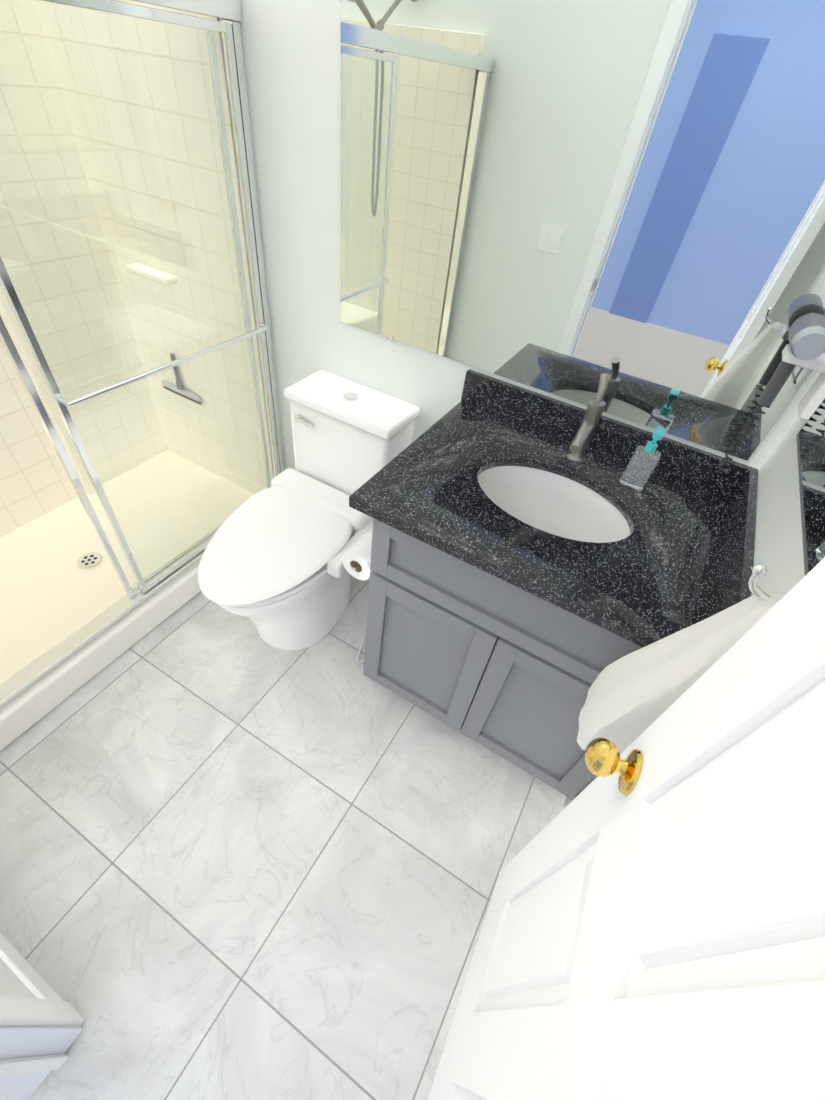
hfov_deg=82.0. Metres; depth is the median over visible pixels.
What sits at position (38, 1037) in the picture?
door frame
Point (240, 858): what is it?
floor
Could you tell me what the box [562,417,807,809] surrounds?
wall
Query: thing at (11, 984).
wall
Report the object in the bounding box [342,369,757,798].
bathroom vanity
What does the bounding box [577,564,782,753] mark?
towel
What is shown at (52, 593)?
shower base
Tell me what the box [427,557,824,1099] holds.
door
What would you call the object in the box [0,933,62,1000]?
baseboard
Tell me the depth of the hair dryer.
0.94 m
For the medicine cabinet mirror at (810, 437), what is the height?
0.810 m
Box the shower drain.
[77,553,101,567]
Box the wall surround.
[0,0,274,536]
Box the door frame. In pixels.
[0,995,83,1099]
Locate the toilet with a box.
[198,370,419,662]
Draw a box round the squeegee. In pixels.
[162,353,200,404]
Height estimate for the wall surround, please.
1.705 m
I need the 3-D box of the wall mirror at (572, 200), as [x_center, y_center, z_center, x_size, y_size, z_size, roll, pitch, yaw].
[0.346,-0.792,1.046,1.235,0.901,0.008,26,47,17]
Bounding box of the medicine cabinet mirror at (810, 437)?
[796,399,824,575]
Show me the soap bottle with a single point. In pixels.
(640, 467)
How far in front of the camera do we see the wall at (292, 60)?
1.38 m
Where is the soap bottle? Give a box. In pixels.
[620,426,664,490]
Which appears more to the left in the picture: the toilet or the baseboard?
the baseboard
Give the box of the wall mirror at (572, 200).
[340,0,824,460]
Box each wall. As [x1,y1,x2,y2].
[0,959,34,997]
[240,0,820,469]
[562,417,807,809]
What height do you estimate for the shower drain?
0.004 m
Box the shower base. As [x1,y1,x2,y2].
[0,450,254,750]
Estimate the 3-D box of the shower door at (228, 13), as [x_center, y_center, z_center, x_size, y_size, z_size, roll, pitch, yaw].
[-0.915,-0.350,1.175,0.082,1.540,1.604,26,47,17]
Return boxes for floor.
[0,576,565,1099]
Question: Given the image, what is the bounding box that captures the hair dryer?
[718,313,824,470]
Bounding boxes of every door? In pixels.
[0,0,284,708]
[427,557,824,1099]

